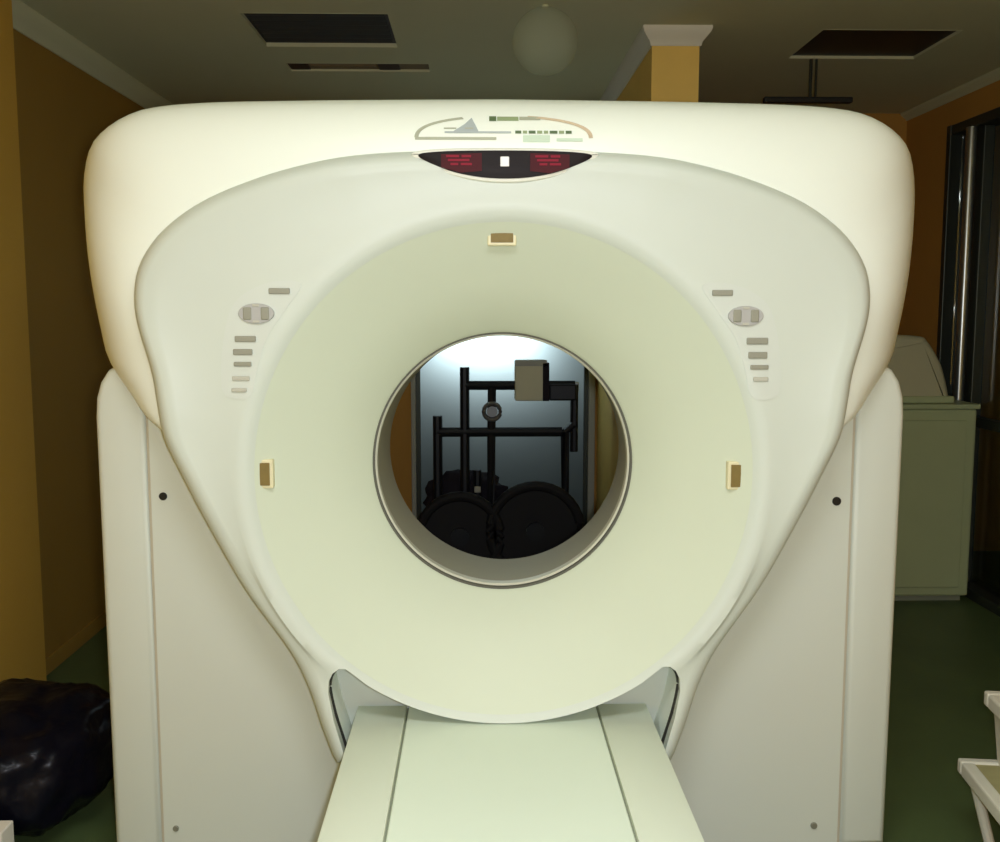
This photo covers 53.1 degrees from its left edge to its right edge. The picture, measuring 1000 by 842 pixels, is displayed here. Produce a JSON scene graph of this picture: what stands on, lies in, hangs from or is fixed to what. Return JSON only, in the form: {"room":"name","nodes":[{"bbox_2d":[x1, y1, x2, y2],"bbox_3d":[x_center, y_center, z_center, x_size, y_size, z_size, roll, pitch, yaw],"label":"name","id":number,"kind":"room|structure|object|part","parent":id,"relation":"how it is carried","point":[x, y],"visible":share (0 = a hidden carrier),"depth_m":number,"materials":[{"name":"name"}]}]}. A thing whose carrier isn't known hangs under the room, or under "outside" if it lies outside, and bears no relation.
{"room":"radiology room","nodes":[
{"label":"radiology room","id":0,"kind":"room"},
{"bbox_2d":[0,0,46,681],"bbox_3d":[-1.765,-0.087,2.251,0.090,2.620,2.970,0,6,-1],"label":"wall pier","id":1,"kind":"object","parent":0,"point":[22,642],"visible":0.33,"depth_m":3.61,"materials":[{"name":"paint"}]},
{"bbox_2d":[13,29,144,657],"bbox_3d":[-1.872,-0.097,2.348,0.120,2.620,7.170,0,6,-1],"label":"wall","id":2,"kind":"structure","parent":0,"point":[62,109],"depth_m":4.23,"materials":[{"name":"orange paint"}]},
{"bbox_2d":[45,610,105,675],"bbox_3d":[-1.861,0.898,4.958,0.012,0.070,2.200,0,6,-1],"label":"baseboard","id":3,"kind":"structure","parent":2,"relation":"attached to","point":[80,638],"depth_m":4.33,"materials":[{"name":"brown wood"}]},
{"bbox_2d":[12,0,173,108],"bbox_3d":[-1.838,-1.629,4.681,0.058,0.085,2.200,0,6,-1],"label":"trim","id":4,"kind":"structure","parent":2,"relation":"attached to","point":[27,21],"depth_m":4.34,"materials":[{"name":"white paint"}]},
{"bbox_2d":[14,595,999,841],"bbox_3d":[0.807,1.248,2.555,5.480,0.100,7.410,0,6,-1],"label":"floor","id":5,"kind":"structure","parent":0,"point":[946,653],"depth_m":3.63,"materials":[{"name":"green plastic"}]},
{"bbox_2d":[0,820,13,841],"bbox_3d":[-1.316,1.113,2.544,0.134,0.170,0.070,0,6,-1],"label":"carton","id":6,"kind":"object","parent":5,"relation":"on","point":[6,826],"visible":1,"depth_m":2.54,"materials":[{"name":"beige cardboard"}]},
{"bbox_2d":[0,678,113,836],"bbox_3d":[-1.404,0.970,2.914,0.560,0.370,0.611,0,6,-1],"label":"bag","id":7,"kind":"object","parent":5,"relation":"on","point":[56,753],"visible":0.88,"depth_m":2.75,"materials":[{"name":"black plastic"}]},
{"bbox_2d":[83,99,914,841],"bbox_3d":[0.004,0.168,2.825,2.184,1.989,0.822,0,6,-1],"label":"scanner","id":8,"kind":"object","parent":5,"relation":"on","point":[271,280],"visible":0.99,"depth_m":2.50,"materials":[{"name":"beige paint"}]},
{"bbox_3d":[-0.579,0.129,2.453,0.032,0.056,0.020,0,6,-1],"label":"pane","id":9,"kind":"part","parent":8,"relation":"part of","materials":[{"name":"brown plastic"}]},
{"bbox_3d":[0.005,-0.445,2.413,0.054,0.028,0.020,0,6,-1],"label":"pane","id":10,"kind":"part","parent":8,"relation":"part of","materials":[{"name":"brown plastic"}]},
{"bbox_3d":[0.589,0.136,2.489,0.032,0.056,0.020,0,6,-1],"label":"pane","id":11,"kind":"part","parent":8,"relation":"part of","materials":[{"name":"brown plastic"}]},
{"bbox_2d":[418,359,584,558],"bbox_3d":[-0.002,0.259,5.551,0.934,1.204,0.335,0,6,-1],"label":"trolley","id":12,"kind":"object","parent":5,"relation":"on","point":[530,518],"visible":0.66,"depth_m":5.44,"materials":[{"name":"black metal"}]},
{"bbox_3d":[-0.342,0.369,5.517,0.052,0.800,0.050,0,6,-1],"label":"post","id":13,"kind":"part","parent":12,"relation":"part of","materials":[{"name":"black metal"}]},
{"bbox_3d":[-0.193,0.237,5.506,0.052,1.065,0.050,0,6,-1],"label":"post","id":14,"kind":"part","parent":12,"relation":"part of","materials":[{"name":"black metal"}]},
{"bbox_2d":[423,469,507,505],"bbox_3d":[-0.180,0.411,5.651,0.516,0.281,0.160,0,6,-1],"label":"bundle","id":15,"kind":"object","parent":12,"relation":"on","point":[451,479],"visible":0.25,"depth_m":5.60,"materials":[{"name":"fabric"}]},
{"bbox_3d":[-0.123,0.376,5.493,0.036,0.034,0.008,0,6,-1],"label":"label plate","id":16,"kind":"part","parent":12,"relation":"part of","materials":[{"name":"grey"}]},
{"bbox_3d":[-0.124,0.418,5.524,0.044,0.300,0.042,0,6,-1],"label":"post","id":17,"kind":"part","parent":12,"relation":"part of","materials":[{"name":"black metal"}]},
{"bbox_3d":[-0.046,0.283,5.514,0.051,0.970,0.048,0,6,-1],"label":"post","id":18,"kind":"part","parent":12,"relation":"part of","materials":[{"name":"black metal"}]},
{"bbox_3d":[0.167,-0.313,5.392,0.172,0.032,0.006,0,6,-1],"label":"lid","id":19,"kind":"part","parent":12,"relation":"part of","materials":[{"name":"grey plastic"}]},
{"bbox_3d":[0.377,0.382,5.535,0.091,0.769,0.052,0,6,-1],"label":"post","id":20,"kind":"part","parent":12,"relation":"part of","materials":[{"name":"black metal"}]},
{"bbox_3d":[0.407,-0.016,5.492,0.044,0.370,0.042,0,6,-1],"label":"post","id":21,"kind":"part","parent":12,"relation":"part of","materials":[{"name":"black metal"}]},
{"bbox_2d":[317,703,703,841],"bbox_3d":[0.029,1.078,1.624,0.758,0.441,2.090,0,6,-1],"label":"table","id":22,"kind":"object","parent":5,"relation":"on","point":[603,772],"visible":0.84,"depth_m":2.19,"materials":[{"name":"grey plastic"}]},
{"bbox_3d":[-0.285,0.878,1.592,0.130,0.036,2.085,0,6,-1],"label":"rail","id":23,"kind":"part","parent":22,"relation":"part of","materials":[{"name":"white plastic"}]},
{"bbox_3d":[0.343,0.877,1.606,0.130,0.036,2.085,0,6,-1],"label":"rail","id":24,"kind":"part","parent":22,"relation":"part of","materials":[{"name":"white plastic"}]},
{"bbox_2d":[894,400,980,600],"bbox_3d":[2.057,0.394,5.239,0.650,1.010,0.505,0,6,-1],"label":"base cabinet","id":25,"kind":"object","parent":5,"relation":"on","point":[938,439],"visible":0.4,"depth_m":5.01,"materials":[{"name":"grey"}]},
{"bbox_2d":[887,335,953,402],"bbox_3d":[2.008,-0.280,5.181,0.528,0.341,0.390,0,6,-1],"label":"machine","id":26,"kind":"object","parent":25,"relation":"on","point":[914,363],"visible":0.51,"depth_m":5.00,"materials":[{"name":"white plastic"}]},
{"bbox_3d":[2.044,0.419,5.015,0.555,0.850,0.018,0,6,-1],"label":"door","id":27,"kind":"part","parent":25,"relation":"part of","materials":[{"name":"green wood"}]},
{"bbox_2d":[957,691,999,841],"bbox_3d":[1.437,0.982,2.518,0.395,0.444,0.460,1,6,6],"label":"step stool","id":28,"kind":"object","parent":5,"relation":"on","point":[982,776],"visible":1,"depth_m":2.69,"materials":[{"name":"white metal"}]},
{"bbox_3d":[1.320,1.067,2.742,0.086,0.227,0.028,1,6,6],"label":"leg","id":29,"kind":"part","parent":28,"relation":"part of","materials":[{"name":"white metal"}]},
{"bbox_2d":[20,0,999,113],"bbox_3d":[0.807,-1.456,2.258,5.480,0.100,7.410,0,6,-1],"label":"ceiling","id":30,"kind":"structure","parent":0,"point":[184,51],"depth_m":4.36,"materials":[{"name":"paint"}]},
{"bbox_2d":[239,13,398,47],"bbox_3d":[-0.729,-1.624,4.132,0.580,0.027,0.500,0,6,-1],"label":"ceiling vent","id":31,"kind":"object","parent":30,"relation":"in","point":[273,29],"visible":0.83,"depth_m":4.13,"materials":[{"name":"black metal"}]},
{"bbox_2d":[285,63,430,71],"bbox_3d":[-0.670,-1.689,4.750,0.675,0.021,0.160,0,6,-1],"label":"ceiling vent","id":32,"kind":"object","parent":30,"relation":"in","point":[330,67],"visible":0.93,"depth_m":4.79,"materials":[{"name":"black"}]},
{"bbox_2d":[763,59,852,103],"bbox_3d":[1.421,-1.566,4.609,0.410,0.195,0.040,0,6,-1],"label":"bracket","id":33,"kind":"object","parent":30,"relation":"hanging from","point":[778,100],"visible":1,"depth_m":4.60,"materials":[{"name":"grey metal"}]},
{"bbox_3d":[1.442,-1.576,4.608,0.039,0.175,0.015,0,6,-1],"label":"rod","id":34,"kind":"part","parent":33,"relation":"part of","materials":[{"name":"grey metal"}]},
{"bbox_2d":[787,29,963,58],"bbox_3d":[1.614,-1.646,4.350,0.585,0.023,0.475,0,6,-1],"label":"ceiling vent","id":35,"kind":"object","parent":30,"relation":"in","point":[828,43],"visible":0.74,"depth_m":4.37,"materials":[{"name":"black metal"}]},
{"bbox_2d":[596,46,698,511],"bbox_3d":[0.700,-0.400,5.098,0.195,2.620,1.750,0,6,-1],"label":"wall partition","id":36,"kind":"structure","parent":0,"point":[666,73],"depth_m":4.18,"materials":[{"name":"yellow paint"}]},
{"bbox_2d":[600,25,712,100],"bbox_3d":[0.701,-1.664,4.938,0.282,0.072,1.794,0,6,-1],"label":"trim","id":37,"kind":"structure","parent":36,"relation":"attached to","point":[649,36],"depth_m":4.09,"materials":[{"name":"white paint"}]},
{"bbox_2d":[390,113,906,514],"bbox_3d":[0.727,-0.502,6.029,5.480,2.620,0.120,0,6,-1],"label":"wall","id":38,"kind":"structure","parent":0,"point":[400,438],"depth_m":6.01,"materials":[{"name":"orange paint"}]},
{"bbox_2d":[411,336,594,525],"bbox_3d":[0.018,-0.264,6.011,1.100,2.150,0.175,0,6,-1],"label":"door","id":39,"kind":"structure","parent":38,"relation":"in","point":[435,388],"depth_m":6.01,"materials":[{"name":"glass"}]},
{"bbox_2d":[898,80,999,353],"bbox_3d":[2.527,-0.108,2.444,0.120,2.620,7.170,0,6,-1],"label":"wall","id":40,"kind":"structure","parent":0,"point":[926,136],"depth_m":5.59,"materials":[{"name":"orange paint"}]},
{"bbox_2d":[900,67,999,120],"bbox_3d":[2.428,-1.482,3.146,0.041,0.042,5.470,0,6,-1],"label":"trim","id":41,"kind":"structure","parent":40,"relation":"attached to","point":[993,76],"depth_m":5.24,"materials":[{"name":"white paint"}]},
{"bbox_2d":[936,107,999,616],"bbox_3d":[2.468,-0.240,4.421,0.151,2.450,2.130,0,6,-1],"label":"door","id":42,"kind":"structure","parent":40,"relation":"in","point":[968,332],"depth_m":5.12,"materials":[{"name":"black"}]},
{"bbox_3d":[2.457,-0.338,5.361,0.008,2.340,0.140,0,6,-1],"label":"pane","id":43,"kind":"part","parent":42,"relation":"part of","materials":[{"name":"black"}]},
{"bbox_3d":[2.471,0.092,4.329,0.050,0.050,1.775,0,6,-1],"label":"rail","id":44,"kind":"part","parent":42,"relation":"part of","materials":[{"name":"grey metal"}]}
]}

